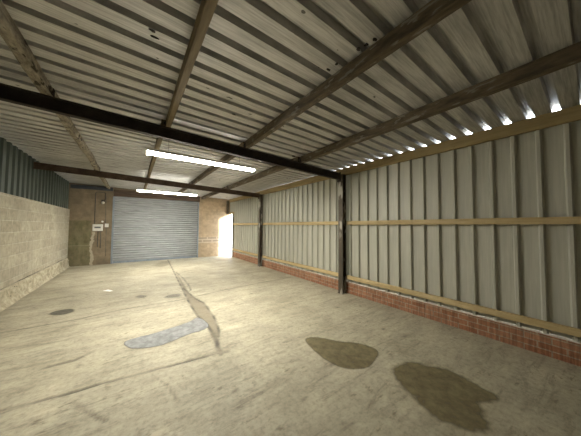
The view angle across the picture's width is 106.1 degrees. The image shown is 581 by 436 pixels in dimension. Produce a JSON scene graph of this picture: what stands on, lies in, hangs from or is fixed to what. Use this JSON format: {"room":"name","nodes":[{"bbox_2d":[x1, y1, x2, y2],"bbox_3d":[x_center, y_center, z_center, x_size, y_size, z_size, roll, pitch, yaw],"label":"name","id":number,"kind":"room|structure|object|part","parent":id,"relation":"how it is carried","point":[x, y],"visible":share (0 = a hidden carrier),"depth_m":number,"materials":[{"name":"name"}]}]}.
{"room":"empty warehouse","nodes":[
{"label":"empty warehouse","id":0,"kind":"room"},
{"bbox_2d":[0,137,69,311],"bbox_3d":[-4.211,0.081,2.537,0.306,3.071,13.030,2,-3,-36],"label":"wall","id":1,"kind":"structure","parent":0,"point":[34,211],"depth_m":4.82,"materials":[{"name":"brick"}]},
{"bbox_2d":[67,183,229,266],"bbox_3d":[-5.692,0.343,9.607,6.130,3.074,0.200,2,-3,-36],"label":"wall","id":2,"kind":"structure","parent":0,"point":[214,223],"depth_m":8.38,"materials":[{"name":"brown brick"}]},
{"bbox_2d":[70,184,112,190],"bbox_3d":[-7.435,-1.131,8.221,1.190,0.125,0.096,2,-3,-36],"label":"beam","id":3,"kind":"structure","parent":2,"relation":"attached to","point":[71,185],"depth_m":8.15,"materials":[{"name":"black metal"}]},
{"bbox_2d":[92,224,102,230],"bbox_3d":[-7.290,0.363,8.271,0.290,0.255,0.111,2,-3,-36],"label":"box","id":4,"kind":"object","parent":2,"relation":"attached to","point":[96,227],"visible":1,"depth_m":8.23,"materials":[{"name":"white plastic"}]},
{"bbox_3d":[-7.263,0.362,8.233,0.250,0.215,0.012,2,-3,-36],"label":"box door","id":5,"kind":"part","parent":4,"relation":"part of","materials":[{"name":"white plastic"}]},
{"bbox_2d":[94,192,105,223],"bbox_3d":[-7.268,-0.384,8.350,0.310,1.242,0.035,2,-3,-36],"label":"conduit","id":6,"kind":"object","parent":2,"relation":"attached to","point":[96,192],"visible":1,"depth_m":8.27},
{"bbox_2d":[110,189,199,263],"bbox_3d":[-5.675,0.376,9.495,3.230,2.900,0.150,2,-3,-36],"label":"door","id":7,"kind":"structure","parent":2,"relation":"in","point":[150,226],"depth_m":9.38,"materials":[{"name":"metal"}]},
{"bbox_3d":[-6.952,0.469,8.549,0.060,2.620,0.043,2,-3,-36],"label":"guide rail","id":8,"kind":"part","parent":7,"relation":"part of","materials":[{"name":"metal"}]},
{"bbox_3d":[-4.390,0.560,10.380,0.060,2.620,0.043,2,-3,-36],"label":"guide rail","id":9,"kind":"part","parent":7,"relation":"part of","materials":[{"name":"metal"}]},
{"bbox_2d":[0,0,580,199],"bbox_3d":[-1.886,-1.323,4.403,6.175,0.225,13.480,2,-3,-36],"label":"ceiling","id":10,"kind":"structure","parent":0,"point":[256,59],"depth_m":2.10,"materials":[{"name":"metal"}]},
{"bbox_2d":[0,0,52,96],"bbox_3d":[-1.059,-1.441,0.176,0.117,0.099,5.416,2,-3,-36],"label":"roof purlin","id":11,"kind":"structure","parent":10,"relation":"attached to","point":[10,33],"depth_m":1.79,"materials":[{"name":"brown wood"}]},
{"bbox_2d":[55,91,99,170],"bbox_3d":[-3.796,-1.313,4.001,0.116,0.099,3.986,2,-3,-36],"label":"roof purlin","id":12,"kind":"structure","parent":10,"relation":"attached to","point":[66,121],"depth_m":3.53,"materials":[{"name":"brown wood"}]},
{"bbox_2d":[94,169,109,188],"bbox_3d":[-6.028,-1.213,7.062,0.111,0.099,3.586,2,-3,-36],"label":"roof purlin","id":13,"kind":"structure","parent":10,"relation":"attached to","point":[104,180],"depth_m":7.29,"materials":[{"name":"brown wood"}]},
{"bbox_2d":[33,162,259,198],"bbox_3d":[-3.522,-1.025,6.638,5.726,0.437,0.105,2,-3,-36],"label":"steel beam","id":14,"kind":"structure","parent":10,"relation":"attached to","point":[37,165],"depth_m":6.05,"materials":[{"name":"black metal"}]},
{"bbox_2d":[147,119,164,177],"bbox_3d":[-2.902,-1.250,4.638,0.066,0.107,3.986,2,-3,-36],"label":"roof purlin","id":15,"kind":"structure","parent":10,"relation":"attached to","point":[158,140],"depth_m":4.29,"materials":[{"name":"brown wood"}]},
{"bbox_2d":[137,189,196,195],"bbox_3d":[-4.220,-1.019,7.593,1.815,0.366,0.169,2,-3,-36],"label":"lamp","id":16,"kind":"object","parent":10,"relation":"hanging from","point":[140,190],"visible":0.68,"depth_m":7.48,"materials":[{"name":"white plastic"}]},
{"bbox_2d":[0,83,340,181],"bbox_3d":[-1.200,-1.133,3.396,5.726,0.437,0.105,2,-3,-36],"label":"steel beam","id":17,"kind":"structure","parent":10,"relation":"attached to","point":[8,93],"depth_m":2.83,"materials":[{"name":"black metal"}]},
{"bbox_2d":[175,181,191,195],"bbox_3d":[-4.141,-1.077,8.409,0.078,0.116,3.586,2,-3,-36],"label":"roof purlin","id":18,"kind":"structure","parent":10,"relation":"attached to","point":[182,189],"depth_m":8.25,"materials":[{"name":"brown wood"}]},
{"bbox_2d":[166,0,218,127],"bbox_3d":[-0.127,-1.375,0.841,0.067,0.108,5.416,2,-3,-36],"label":"roof purlin","id":19,"kind":"structure","parent":10,"relation":"attached to","point":[207,8],"depth_m":1.71,"materials":[{"name":"brown wood"}]},
{"bbox_2d":[146,143,254,172],"bbox_3d":[-1.458,-1.134,3.829,1.785,0.386,0.169,2,-3,-36],"label":"lamp","id":20,"kind":"object","parent":10,"relation":"hanging from","point":[149,151],"visible":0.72,"depth_m":3.67,"materials":[{"name":"white plastic"}]},
{"bbox_2d":[147,151,254,171],"bbox_3d":[-1.459,-0.960,3.822,1.761,0.030,0.156,2,-3,-36],"label":"diffuser","id":21,"kind":"object","parent":20,"relation":"attached to","point":[156,153],"depth_m":3.70,"materials":[{"name":"white plastic"}]},
{"bbox_2d":[201,186,227,198],"bbox_3d":[-3.205,-1.010,9.076,0.084,0.125,3.586,2,-3,-36],"label":"roof purlin","id":22,"kind":"structure","parent":10,"relation":"attached to","point":[225,187],"depth_m":9.18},
{"bbox_2d":[192,142,243,183],"bbox_3d":[-1.927,-1.179,5.335,0.079,0.116,3.986,2,-3,-36],"label":"roof purlin","id":23,"kind":"structure","parent":10,"relation":"attached to","point":[227,157],"depth_m":5.14,"materials":[{"name":"brown wood"}]},
{"bbox_2d":[228,157,299,188],"bbox_3d":[-0.984,-1.112,6.007,0.084,0.125,3.986,2,-3,-36],"label":"roof purlin","id":24,"kind":"structure","parent":10,"relation":"attached to","point":[274,169],"depth_m":5.69,"materials":[{"name":"brown wood"}]},
{"bbox_2d":[244,0,471,148],"bbox_3d":[0.825,-1.306,1.520,0.078,0.116,5.416,2,-3,-36],"label":"roof purlin","id":25,"kind":"structure","parent":10,"relation":"attached to","point":[433,12],"depth_m":1.72,"materials":[{"name":"brown wood"}]},
{"bbox_2d":[300,41,580,162],"bbox_3d":[1.794,-1.237,2.211,0.084,0.125,5.416,2,-3,-36],"label":"roof purlin","id":26,"kind":"structure","parent":10,"relation":"attached to","point":[570,55],"depth_m":2.16,"materials":[{"name":"brown wood"}]},
{"bbox_2d":[0,255,580,435],"bbox_3d":[-1.806,1.657,4.250,5.960,0.010,13.100,2,-3,-36],"label":"floor","id":27,"kind":"structure","parent":0,"point":[253,370],"depth_m":2.36,"materials":[{"name":"concrete"}]},
{"bbox_2d":[50,309,72,314],"bbox_3d":[-3.916,1.613,3.746,0.364,0.001,0.364,2,-3,-36],"label":"oil stain","id":28,"kind":"object","parent":27,"relation":"on","point":[65,311],"visible":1,"depth_m":3.73,"materials":[{"name":"grey concrete"}]},
{"bbox_2d":[124,318,207,347],"bbox_3d":[-1.649,1.601,3.041,0.512,0.004,1.060,-1,-3,40],"label":"cement patch","id":29,"kind":"object","parent":27,"relation":"on","point":[197,324],"visible":1,"depth_m":2.97,"materials":[{"name":"grey concrete"}]},
{"bbox_2d":[226,201,233,256],"bbox_3d":[-3.012,0.513,10.983,0.220,2.784,0.666,2,-3,-36],"label":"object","id":30,"kind":"structure","parent":27,"relation":"on","point":[227,209],"depth_m":10.80,"materials":[{"name":"metal"}]},
{"bbox_2d":[258,194,262,266],"bbox_3d":[-1.140,0.461,8.255,0.140,2.704,0.150,2,-3,-36],"label":"steel post","id":31,"kind":"object","parent":27,"relation":"on","point":[260,209],"visible":1,"depth_m":8.24,"materials":[{"name":"metal"}]},
{"bbox_2d":[306,337,377,368],"bbox_3d":[0.621,1.608,2.709,0.700,0.001,0.868,2,-3,-36],"label":"wet stain","id":32,"kind":"object","parent":27,"relation":"on","point":[349,355],"visible":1,"depth_m":2.61,"materials":[{"name":"brown liquid"}]},
{"bbox_2d":[338,174,346,293],"bbox_3d":[1.182,0.352,5.012,0.140,2.704,0.150,2,-3,-36],"label":"steel post","id":33,"kind":"object","parent":27,"relation":"on","point":[341,185],"visible":0.99,"depth_m":4.99,"materials":[{"name":"metal"}]},
{"bbox_2d":[393,362,496,430],"bbox_3d":[1.380,1.588,2.053,0.840,0.001,0.882,2,-3,-36],"label":"wet stain","id":34,"kind":"object","parent":27,"relation":"on","point":[448,396],"visible":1,"depth_m":1.97,"materials":[{"name":"brown liquid"}]},
{"bbox_2d":[230,120,580,366],"bbox_3d":[0.669,0.333,6.054,0.175,2.916,13.080,2,-3,-36],"label":"wall","id":35,"kind":"structure","parent":0,"point":[529,270],"depth_m":3.29,"materials":[{"name":"metal"}]},
{"bbox_2d":[232,248,257,255],"bbox_3d":[-1.967,1.490,9.517,0.044,0.083,2.996,2,-3,-36],"label":"wall rail","id":36,"kind":"object","parent":35,"relation":"attached to","point":[242,251],"visible":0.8,"depth_m":9.45,"materials":[{"name":"beige wood"}]},
{"bbox_2d":[229,191,261,202],"bbox_3d":[-2.098,-0.921,9.817,0.047,0.162,3.506,2,-3,-36],"label":"board","id":37,"kind":"object","parent":35,"relation":"attached to","point":[260,192],"visible":0.76,"depth_m":10.06,"materials":[{"name":"brown wood"}]},
{"bbox_2d":[233,223,257,224],"bbox_3d":[-1.957,0.265,9.565,0.044,0.085,2.996,2,-3,-36],"label":"wall rail","id":38,"kind":"object","parent":35,"relation":"attached to","point":[233,223],"visible":0.76,"depth_m":9.53,"materials":[{"name":"beige wood"}]},
{"bbox_2d":[262,255,337,276],"bbox_3d":[0.067,1.395,6.676,0.044,0.083,3.986,2,-3,-36],"label":"wall rail","id":39,"kind":"object","parent":35,"relation":"attached to","point":[263,256],"visible":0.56,"depth_m":6.18,"materials":[{"name":"beige wood"}]},
{"bbox_2d":[263,221,337,224],"bbox_3d":[0.077,0.170,6.724,0.044,0.085,3.986,2,-3,-36],"label":"wall rail","id":40,"kind":"object","parent":35,"relation":"attached to","point":[324,222],"visible":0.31,"depth_m":6.24,"materials":[{"name":"beige wood"}]},
{"bbox_2d":[262,169,342,194],"bbox_3d":[0.084,-1.023,6.769,0.047,0.162,3.986,2,-3,-36],"label":"board","id":41,"kind":"object","parent":35,"relation":"attached to","point":[314,179],"visible":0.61,"depth_m":6.51,"materials":[{"name":"brown wood"}]},
{"bbox_2d":[343,104,580,174],"bbox_3d":[2.822,-1.150,2.945,0.047,0.162,5.416,2,-3,-36],"label":"board","id":42,"kind":"object","parent":35,"relation":"attached to","point":[571,114],"visible":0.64,"depth_m":3.07,"materials":[{"name":"brown wood"}]},
{"bbox_2d":[346,275,580,337],"bbox_3d":[2.805,1.267,2.852,0.044,0.083,5.416,2,-3,-36],"label":"wall rail","id":43,"kind":"object","parent":35,"relation":"attached to","point":[552,326],"visible":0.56,"depth_m":3.01,"materials":[{"name":"beige wood"}]},
{"bbox_2d":[346,216,580,224],"bbox_3d":[2.815,0.042,2.900,0.044,0.085,5.416,2,-3,-36],"label":"wall rail","id":44,"kind":"object","parent":35,"relation":"attached to","point":[577,219],"visible":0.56,"depth_m":3.09,"materials":[{"name":"beige wood"}]},
{"label":"outside","id":45,"kind":"structure","parent":0,"visible":0},
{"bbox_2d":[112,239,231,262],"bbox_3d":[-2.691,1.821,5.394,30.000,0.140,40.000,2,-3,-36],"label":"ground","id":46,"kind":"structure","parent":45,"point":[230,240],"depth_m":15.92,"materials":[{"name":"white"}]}
]}

